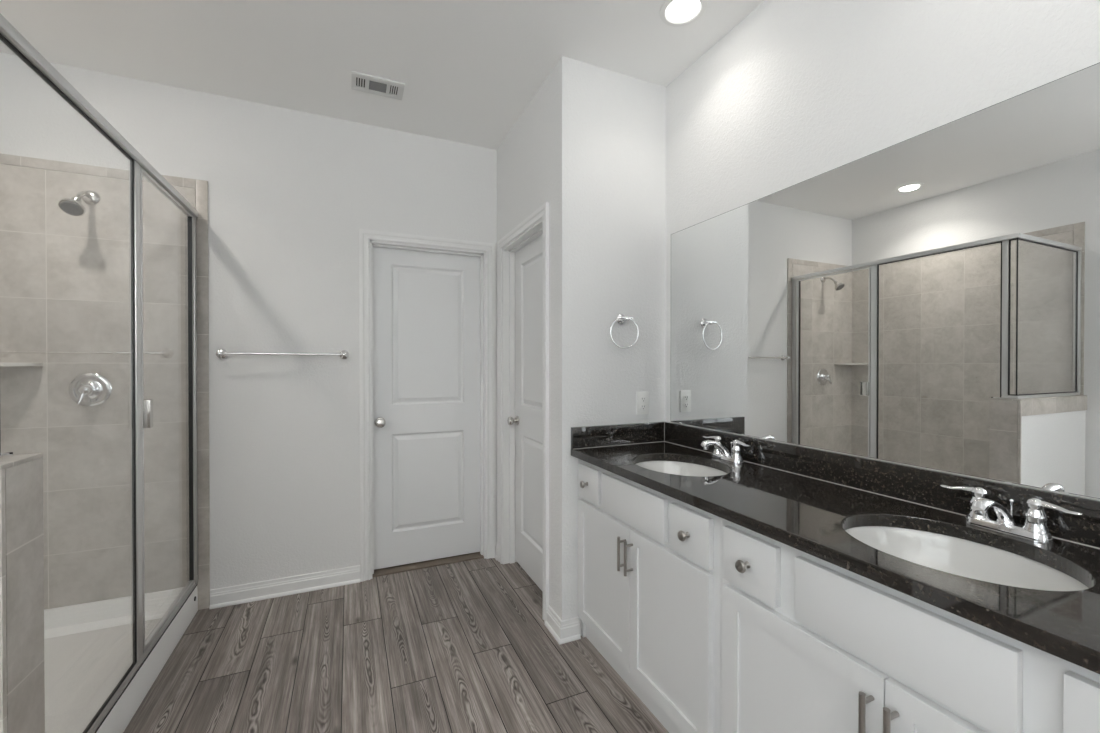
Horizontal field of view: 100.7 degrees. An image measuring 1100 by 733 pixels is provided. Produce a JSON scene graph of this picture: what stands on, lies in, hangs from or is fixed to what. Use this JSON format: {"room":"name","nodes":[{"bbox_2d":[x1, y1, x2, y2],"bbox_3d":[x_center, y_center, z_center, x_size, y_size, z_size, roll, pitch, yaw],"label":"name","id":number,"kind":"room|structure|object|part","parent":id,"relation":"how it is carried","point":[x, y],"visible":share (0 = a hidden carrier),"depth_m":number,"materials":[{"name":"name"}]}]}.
{"room":"bathroom","nodes":[
{"label":"bathroom","id":0,"kind":"room"},
{"bbox_2d":[0,453,44,732],"bbox_3d":[-1.610,0.753,0.857,0.906,1.085,0.146,0,0,-24],"label":"wall","id":1,"kind":"structure","parent":0,"point":[22,677],"depth_m":1.03,"materials":[{"name":"beige tile"}]},
{"bbox_2d":[0,52,496,609],"bbox_3d":[-1.265,-0.084,2.761,3.339,2.735,0.190,0,0,-24],"label":"wall","id":2,"kind":"structure","parent":0,"point":[291,193],"depth_m":2.41,"materials":[{"name":"white paint"}]},
{"bbox_2d":[0,362,43,366],"bbox_3d":[-2.482,-0.009,2.030,0.262,0.018,0.165,0,0,-24],"label":"corner shelf","id":3,"kind":"object","parent":2,"relation":"attached to","point":[2,364],"visible":1,"depth_m":2.05,"materials":[{"name":"grey stone"}]},
{"bbox_2d":[58,190,99,215],"bbox_3d":[-2.197,-0.774,2.130,0.086,0.164,0.202,0,0,-24],"label":"shower","id":4,"kind":"object","parent":2,"relation":"attached to","point":[73,206],"visible":1,"depth_m":2.09,"materials":[{"name":"silver metal"}]},
{"bbox_3d":[-2.209,-0.799,2.158,0.019,0.070,0.128,0,0,-24],"label":"arm","id":5,"kind":"part","parent":4,"relation":"part of","materials":[{"name":"silver metal"}]},
{"bbox_2d":[68,373,111,405],"bbox_3d":[-2.226,0.113,2.190,0.160,0.160,0.079,0,0,-24],"label":"shower valve","id":6,"kind":"object","parent":2,"relation":"attached to","point":[89,389],"visible":1,"depth_m":2.21,"materials":[{"name":"silver metal"}]},
{"bbox_3d":[-2.224,0.113,2.186,0.056,0.056,0.054,0,0,-24],"label":"lever","id":7,"kind":"part","parent":6,"relation":"part of","materials":[{"name":"silver metal"}]},
{"bbox_2d":[216,349,348,358],"bbox_3d":[-1.473,-0.069,2.537,0.651,0.052,0.072,0,0,-24],"label":"towel bar","id":8,"kind":"object","parent":2,"relation":"attached to","point":[221,353],"visible":1,"depth_m":2.49,"materials":[{"name":"silver metal"}]},
{"bbox_3d":[-1.747,-0.068,2.416,0.052,0.052,0.072,0,0,-24],"label":"mounting post","id":9,"kind":"part","parent":8,"relation":"part of","materials":[{"name":"silver metal"}]},
{"bbox_3d":[-1.199,-0.070,2.657,0.052,0.052,0.072,0,0,-24],"label":"mounting post","id":10,"kind":"part","parent":8,"relation":"part of","materials":[{"name":"silver metal"}]},
{"bbox_2d":[209,565,359,608],"bbox_3d":[-1.470,1.237,2.573,0.737,0.095,0.024,0,0,-24],"label":"baseboard","id":11,"kind":"structure","parent":2,"relation":"attached to","point":[279,587],"depth_m":2.56,"materials":[{"name":"white paint"}]},
{"bbox_2d":[373,247,479,569],"bbox_3d":[-0.780,0.257,2.950,0.691,2.011,0.101,0,0,-24],"label":"door","id":12,"kind":"structure","parent":2,"relation":"in","point":[426,305],"depth_m":2.96,"materials":[{"name":"white paint"}]},
{"bbox_3d":[-1.046,0.348,2.814,0.055,0.055,0.066,0,0,-24],"label":"knob","id":13,"kind":"part","parent":12,"relation":"part of","materials":[{"name":"silver metal"}]},
{"bbox_2d":[359,229,494,581],"bbox_3d":[-0.779,0.231,2.946,0.835,2.102,0.148,0,0,-24],"label":"trim","id":14,"kind":"structure","parent":2,"relation":"attached to","point":[368,239],"depth_m":2.85,"materials":[{"name":"white paint"}]},
{"bbox_2d":[373,552,483,576],"bbox_3d":[-0.786,1.277,2.970,0.697,0.010,0.127,0,0,-24],"label":"threshold","id":15,"kind":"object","parent":2,"relation":"attached to","point":[471,556],"depth_m":2.93,"materials":[{"name":"brown wood"}]},
{"bbox_2d":[0,0,764,149],"bbox_3d":[-0.287,-1.487,0.536,3.339,0.100,5.270,0,0,-24],"label":"ceiling","id":16,"kind":"structure","parent":0,"point":[469,70],"depth_m":2.06,"materials":[{"name":"white paint"}]},
{"bbox_2d":[351,71,404,99],"bbox_3d":[-0.887,-1.445,2.351,0.250,0.008,0.154,0,0,-24],"label":"ceiling vent","id":17,"kind":"object","parent":16,"relation":"in","point":[362,82],"visible":1,"depth_m":2.34,"materials":[{"name":"white metal"}]},
{"bbox_2d":[659,0,706,26],"bbox_3d":[0.538,-1.449,1.845,0.186,0.018,0.186,0,0,-24],"label":"recessed light","id":18,"kind":"object","parent":16,"relation":"in","point":[679,13],"visible":1,"depth_m":1.85,"materials":[{"name":"white plastic"}]},
{"bbox_2d":[123,558,668,732],"bbox_3d":[-0.287,1.347,0.554,3.339,0.100,5.270,0,0,-24],"label":"floor","id":19,"kind":"structure","parent":0,"point":[468,646],"depth_m":1.95,"materials":[{"name":"grey wood"}]},
{"bbox_2d":[44,586,197,732],"bbox_3d":[-1.954,1.223,1.574,0.854,0.136,1.440,0,0,-24],"label":"shower pan","id":20,"kind":"object","parent":19,"relation":"on","point":[88,646],"visible":0.75,"depth_m":1.95,"materials":[{"name":"white plastic"}]},
{"bbox_2d":[0,13,197,732],"bbox_3d":[-1.922,0.175,1.518,0.871,1.961,1.554,0,0,-24],"label":"shower enclosure","id":21,"kind":"object","parent":20,"relation":"on","point":[141,409],"visible":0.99,"depth_m":1.74,"materials":[{"name":"silver glass"}]},
{"bbox_3d":[-1.600,0.186,1.801,0.054,0.108,0.066,0,0,-24],"label":"pull handle","id":22,"kind":"part","parent":21,"relation":"part of","materials":[{"name":"silver metal"}]},
{"bbox_3d":[-1.721,0.169,2.062,0.020,1.886,0.649,0,0,-24],"label":"door frame","id":23,"kind":"part","parent":21,"relation":"part of","materials":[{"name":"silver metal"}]},
{"bbox_2d":[552,56,665,635],"bbox_3d":[0.359,-0.081,2.332,0.714,2.735,0.121,0,0,-24],"label":"wall pier","id":24,"kind":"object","parent":19,"relation":"on","point":[609,127],"visible":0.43,"depth_m":2.22,"materials":[{"name":"white paint"}]},
{"bbox_2d":[545,605,580,644],"bbox_3d":[0.059,1.240,2.212,0.111,0.095,0.176,0,0,-24],"label":"baseboard","id":25,"kind":"object","parent":24,"relation":"attached to","point":[568,630],"visible":0.96,"depth_m":2.15,"materials":[{"name":"white paint"}]},
{"bbox_2d":[610,314,638,347],"bbox_3d":[0.354,-0.173,2.229,0.152,0.171,0.062,0,0,-24],"label":"towel ring","id":26,"kind":"object","parent":24,"relation":"attached to","point":[621,318],"visible":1,"depth_m":2.22,"materials":[{"name":"silver metal"}]},
{"bbox_3d":[0.363,-0.234,2.236,0.072,0.050,0.056,0,0,-24],"label":"mounting post","id":27,"kind":"part","parent":26,"relation":"part of","materials":[{"name":"silver metal"}]},
{"bbox_2d":[637,392,648,414],"bbox_3d":[0.471,0.185,2.312,0.071,0.115,0.009,0,0,-24],"label":"wall outlet","id":28,"kind":"object","parent":24,"relation":"attached to","point":[642,397],"visible":1,"depth_m":2.31,"materials":[{"name":"white plastic"}]},
{"bbox_2d":[578,459,720,732],"bbox_3d":[0.524,0.856,1.845,0.566,0.867,0.908,0,0,-24],"label":"vanity cabinet","id":29,"kind":"object","parent":19,"relation":"on","point":[649,560],"visible":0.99,"depth_m":1.61,"materials":[{"name":"white paint"}]},
{"bbox_3d":[0.151,0.526,2.037,0.034,0.033,0.033,0,0,-24],"label":"knob","id":30,"kind":"part","parent":29,"relation":"part of","materials":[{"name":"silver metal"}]},
{"bbox_3d":[0.176,0.526,2.048,0.020,0.151,0.187,0,0,-24],"label":"drawer","id":31,"kind":"part","parent":29,"relation":"part of","materials":[{"name":"white paint"}]},
{"bbox_3d":[0.224,0.895,1.941,0.020,0.552,0.426,0,0,-24],"label":"door","id":32,"kind":"part","parent":29,"relation":"part of","materials":[{"name":"white paint"}]},
{"bbox_3d":[0.275,0.719,1.754,0.038,0.129,0.012,0,0,-24],"label":"bar pull","id":33,"kind":"part","parent":29,"relation":"part of","materials":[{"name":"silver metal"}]},
{"bbox_3d":[0.294,0.719,1.712,0.038,0.129,0.012,0,0,-24],"label":"bar pull","id":34,"kind":"part","parent":29,"relation":"part of","materials":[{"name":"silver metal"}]},
{"bbox_3d":[0.396,0.897,1.553,0.020,0.552,0.419,0,0,-24],"label":"door","id":35,"kind":"part","parent":29,"relation":"part of","materials":[{"name":"white paint"}]},
{"bbox_3d":[0.420,0.530,1.430,0.034,0.033,0.033,0,0,-24],"label":"knob","id":36,"kind":"part","parent":29,"relation":"part of","materials":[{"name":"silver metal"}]},
{"bbox_3d":[0.444,0.529,1.441,0.020,0.151,0.181,0,0,-24],"label":"drawer","id":37,"kind":"part","parent":29,"relation":"part of","materials":[{"name":"white paint"}]},
{"bbox_2d":[571,421,1099,673],"bbox_3d":[0.720,0.358,1.420,0.549,0.134,1.843,0,0,-24],"label":"countertop","id":38,"kind":"structure","parent":29,"relation":"on","point":[804,499],"depth_m":1.19,"materials":[{"name":"black stone"}]},
{"bbox_2d":[636,461,726,476],"bbox_3d":[0.519,0.502,1.829,0.378,0.158,0.471,0,0,-24],"label":"sink","id":39,"kind":"object","parent":38,"relation":"in","point":[670,467],"visible":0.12,"depth_m":2.01,"materials":[{"name":"white ceramic"}]},
{"bbox_2d":[701,436,750,463],"bbox_3d":[0.725,0.342,1.885,0.186,0.094,0.186,0,0,21],"label":"faucet","id":40,"kind":"object","parent":38,"relation":"on","point":[720,452],"visible":1,"depth_m":1.85,"materials":[{"name":"silver metal"}]},
{"bbox_3d":[0.680,0.335,1.865,0.151,0.075,0.036,0,0,-24],"label":"spout","id":41,"kind":"part","parent":40,"relation":"part of","materials":[{"name":"silver metal"}]},
{"bbox_3d":[0.712,0.333,1.935,0.043,0.076,0.043,0,0,-24],"label":"handle","id":42,"kind":"part","parent":40,"relation":"part of","materials":[{"name":"silver metal"}]},
{"bbox_3d":[0.733,0.378,1.889,0.052,0.023,0.154,0,0,-24],"label":"plate","id":43,"kind":"part","parent":40,"relation":"part of","materials":[{"name":"silver metal"}]},
{"bbox_3d":[0.753,0.333,1.842,0.043,0.076,0.043,0,0,-24],"label":"handle","id":44,"kind":"part","parent":40,"relation":"part of","materials":[{"name":"silver metal"}]},
{"bbox_3d":[0.765,0.308,1.808,0.019,0.018,0.082,0,0,-16],"label":"lever","id":45,"kind":"part","parent":40,"relation":"part of","materials":[{"name":"silver metal"}]},
{"bbox_2d":[845,526,1088,590],"bbox_3d":[0.884,0.507,1.011,0.387,0.158,0.464,0,0,-24],"label":"sink","id":46,"kind":"object","parent":38,"relation":"in","point":[953,555],"visible":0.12,"depth_m":1.12,"materials":[{"name":"white ceramic"}]},
{"bbox_2d":[940,485,1083,543],"bbox_3d":[1.079,0.347,1.083,0.186,0.094,0.186,0,0,21],"label":"faucet","id":47,"kind":"object","parent":38,"relation":"on","point":[1034,529],"visible":1,"depth_m":1.05,"materials":[{"name":"silver metal"}]},
{"bbox_3d":[1.049,0.312,1.164,0.019,0.018,0.082,0,0,-32],"label":"lever","id":48,"kind":"part","parent":47,"relation":"part of","materials":[{"name":"silver metal"}]},
{"bbox_3d":[1.066,0.338,1.133,0.043,0.076,0.043,0,0,-24],"label":"handle","id":49,"kind":"part","parent":47,"relation":"part of","materials":[{"name":"silver metal"}]},
{"bbox_3d":[1.034,0.340,1.063,0.151,0.075,0.036,0,0,-24],"label":"spout","id":50,"kind":"part","parent":47,"relation":"part of","materials":[{"name":"silver metal"}]},
{"bbox_3d":[1.087,0.383,1.087,0.052,0.023,0.154,0,0,-24],"label":"plate","id":51,"kind":"part","parent":47,"relation":"part of","materials":[{"name":"silver metal"}]},
{"bbox_3d":[1.111,0.354,1.097,0.010,0.072,0.010,0,0,-24],"label":"lift rod","id":52,"kind":"part","parent":47,"relation":"part of","materials":[{"name":"silver metal"}]},
{"bbox_3d":[1.107,0.339,1.040,0.043,0.076,0.043,0,0,-24],"label":"handle","id":53,"kind":"part","parent":47,"relation":"part of","materials":[{"name":"silver metal"}]},
{"bbox_3d":[1.119,0.313,1.006,0.019,0.018,0.082,0,0,-16],"label":"lever","id":54,"kind":"part","parent":47,"relation":"part of","materials":[{"name":"silver metal"}]},
{"bbox_2d":[721,518,1099,732],"bbox_3d":[0.892,0.861,1.012,0.566,0.867,0.912,0,0,-24],"label":"vanity cabinet","id":55,"kind":"object","parent":19,"relation":"on","point":[810,644],"visible":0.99,"depth_m":0.96,"materials":[{"name":"white paint"}]},
{"bbox_3d":[0.514,0.531,1.215,0.034,0.033,0.033,0,0,-24],"label":"knob","id":56,"kind":"part","parent":55,"relation":"part of","materials":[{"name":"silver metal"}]},
{"bbox_3d":[0.539,0.531,1.226,0.020,0.151,0.174,0,0,-24],"label":"drawer","id":57,"kind":"part","parent":55,"relation":"part of","materials":[{"name":"white paint"}]},
{"bbox_3d":[0.590,0.900,1.113,0.020,0.552,0.427,0,0,-24],"label":"door","id":58,"kind":"part","parent":55,"relation":"part of","materials":[{"name":"white paint"}]},
{"bbox_3d":[0.641,0.724,0.925,0.038,0.129,0.012,0,0,-24],"label":"bar pull","id":59,"kind":"part","parent":55,"relation":"part of","materials":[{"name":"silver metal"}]},
{"bbox_3d":[0.660,0.724,0.883,0.038,0.129,0.012,0,0,-24],"label":"bar pull","id":60,"kind":"part","parent":55,"relation":"part of","materials":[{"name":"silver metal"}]},
{"bbox_3d":[0.763,0.902,0.722,0.020,0.552,0.424,0,0,-24],"label":"door","id":61,"kind":"part","parent":55,"relation":"part of","materials":[{"name":"white paint"}]},
{"bbox_3d":[0.812,0.535,0.606,0.020,0.151,0.177,0,0,-24],"label":"drawer","id":62,"kind":"part","parent":55,"relation":"part of","materials":[{"name":"white paint"}]},
{"bbox_2d":[497,71,551,607],"bbox_3d":[-0.106,-0.083,2.687,0.150,2.735,0.902,0,0,-24],"label":"wall","id":63,"kind":"structure","parent":0,"point":[524,157],"depth_m":2.48,"materials":[{"name":"white paint"}]},
{"bbox_2d":[494,543,497,560],"bbox_3d":[-0.355,1.234,3.043,0.024,0.095,0.064,0,0,-24],"label":"baseboard","id":64,"kind":"structure","parent":63,"relation":"attached to","point":[496,547],"depth_m":3.04,"materials":[{"name":"white paint"}]},
{"bbox_2d":[497,202,548,621],"bbox_3d":[-0.119,0.233,2.664,0.142,2.102,0.807,0,0,-24],"label":"trim","id":65,"kind":"structure","parent":63,"relation":"attached to","point":[536,224],"depth_m":2.95,"materials":[{"name":"white paint"}]},
{"bbox_2d":[507,234,542,591],"bbox_3d":[-0.110,0.259,2.669,0.101,2.011,0.663,0,0,-24],"label":"door","id":66,"kind":"structure","parent":63,"relation":"in","point":[528,420],"depth_m":2.75,"materials":[{"name":"white paint"}]},
{"bbox_3d":[-0.239,0.348,2.918,0.066,0.055,0.055,0,0,-24],"label":"knob","id":67,"kind":"part","parent":66,"relation":"part of","materials":[{"name":"silver metal"}]},
{"bbox_2d":[665,0,1099,421],"bbox_3d":[1.452,-0.070,0.591,0.120,2.735,3.949,0,0,-24],"label":"wall","id":68,"kind":"structure","parent":0,"point":[797,91],"depth_m":1.55,"materials":[{"name":"white paint"}]},
{"bbox_2d":[663,421,1099,547],"bbox_3d":[0.963,0.341,1.527,0.019,0.100,1.843,0,0,-24],"label":"backsplash","id":69,"kind":"structure","parent":68,"relation":"attached to","point":[908,483],"depth_m":1.34,"materials":[{"name":"black stone"}]},
{"bbox_2d":[670,62,1099,500],"bbox_3d":[0.975,-0.188,1.510,0.009,0.958,1.778,0,0,-24],"label":"wall mirror","id":70,"kind":"object","parent":68,"relation":"attached to","point":[929,300],"visible":1,"depth_m":1.29,"materials":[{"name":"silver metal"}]}
]}

